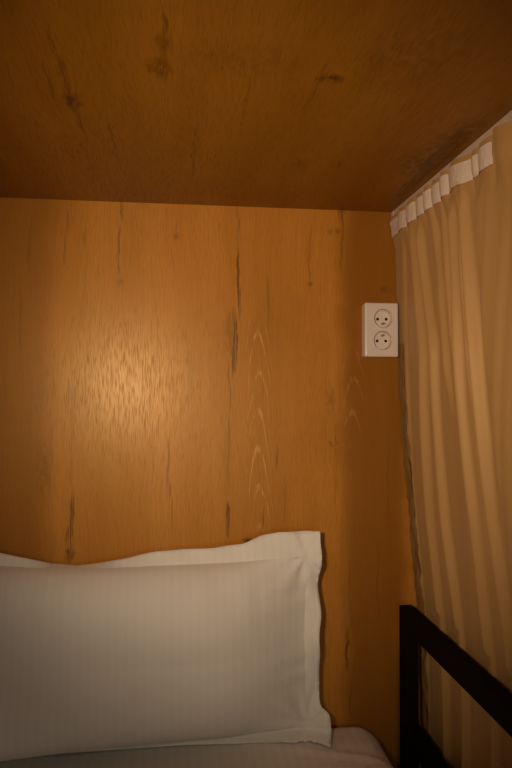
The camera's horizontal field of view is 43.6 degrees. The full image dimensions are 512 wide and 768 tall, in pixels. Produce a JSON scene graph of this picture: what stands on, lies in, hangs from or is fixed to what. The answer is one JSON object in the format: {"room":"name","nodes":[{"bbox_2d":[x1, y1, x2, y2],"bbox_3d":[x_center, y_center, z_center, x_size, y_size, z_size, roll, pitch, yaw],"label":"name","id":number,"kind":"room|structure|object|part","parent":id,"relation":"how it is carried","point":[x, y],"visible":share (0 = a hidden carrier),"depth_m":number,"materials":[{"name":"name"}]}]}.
{"room":"dormitory","nodes":[
{"label":"dormitory","id":0,"kind":"room"},
{"bbox_2d":[0,198,420,767],"bbox_3d":[0.014,0.354,1.315,1.600,1.676,0.020,0,-1,-7],"label":"wall","id":1,"kind":"structure","parent":0,"point":[173,376],"depth_m":1.30,"materials":[{"name":"laminate"}]},
{"bbox_2d":[362,303,397,356],"bbox_3d":[0.258,-0.112,1.331,0.072,0.112,0.027,0,-1,-7],"label":"wall socket","id":2,"kind":"object","parent":1,"relation":"attached to","point":[379,320],"visible":1,"depth_m":1.32,"materials":[{"name":"beige plastic"}]},
{"bbox_2d":[0,0,511,211],"bbox_3d":[-0.075,-0.396,0.200,1.100,0.018,2.200,0,-1,-7],"label":"ceiling","id":3,"kind":"structure","parent":0,"point":[348,105],"depth_m":0.83,"materials":[{"name":"laminate"}]},
{"bbox_2d":[391,110,511,216],"bbox_3d":[0.437,-0.374,0.264,0.028,0.023,2.199,0,-1,-7],"label":"track","id":4,"kind":"object","parent":3,"relation":"attached to","point":[508,117],"visible":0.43,"depth_m":1.00,"materials":[{"name":"white plastic"}]},
{"bbox_2d":[390,120,511,767],"bbox_3d":[0.388,0.288,0.737,0.091,1.304,1.217,0,-1,-7],"label":"curtain","id":5,"kind":"object","parent":4,"relation":"hanging from","point":[452,240],"visible":0.94,"depth_m":1.06,"materials":[{"name":"beige fabric"}]},
{"bbox_3d":[0.152,1.179,0.207,1.600,0.020,2.220,0,-1,-7],"label":"floor","id":6,"kind":"structure","parent":0,"visible":0},
{"bbox_2d":[399,605,511,767],"bbox_3d":[-0.081,0.801,0.226,1.070,0.738,2.058,0,-1,-7],"label":"frame","id":7,"kind":"object","parent":6,"relation":"on","point":[416,748],"visible":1,"depth_m":1.19,"materials":[{"name":"black metal"}]},
{"bbox_2d":[0,727,392,767],"bbox_3d":[-0.114,0.766,0.259,0.993,0.196,2.013,0,-1,-7],"label":"mattress","id":8,"kind":"object","parent":7,"relation":"on","point":[351,747],"visible":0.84,"depth_m":1.19,"materials":[{"name":"fabric"}]},
{"bbox_2d":[0,531,331,760],"bbox_3d":[-0.236,0.489,1.186,0.772,0.398,0.148,0,-1,-7],"label":"pillow","id":9,"kind":"object","parent":8,"relation":"on","point":[218,645],"visible":1,"depth_m":1.17,"materials":[{"name":"white fabric"}]},
{"bbox_3d":[0.310,0.823,1.292,0.027,0.738,0.039,0,-1,-7],"label":"post","id":10,"kind":"part","parent":7,"relation":"part of","materials":[{"name":"black metal"}]},
{"bbox_3d":[0.436,0.678,0.293,0.026,0.040,1.982,0,-1,-7],"label":"guard rail","id":11,"kind":"part","parent":7,"relation":"part of","materials":[{"name":"black metal"}]}
]}

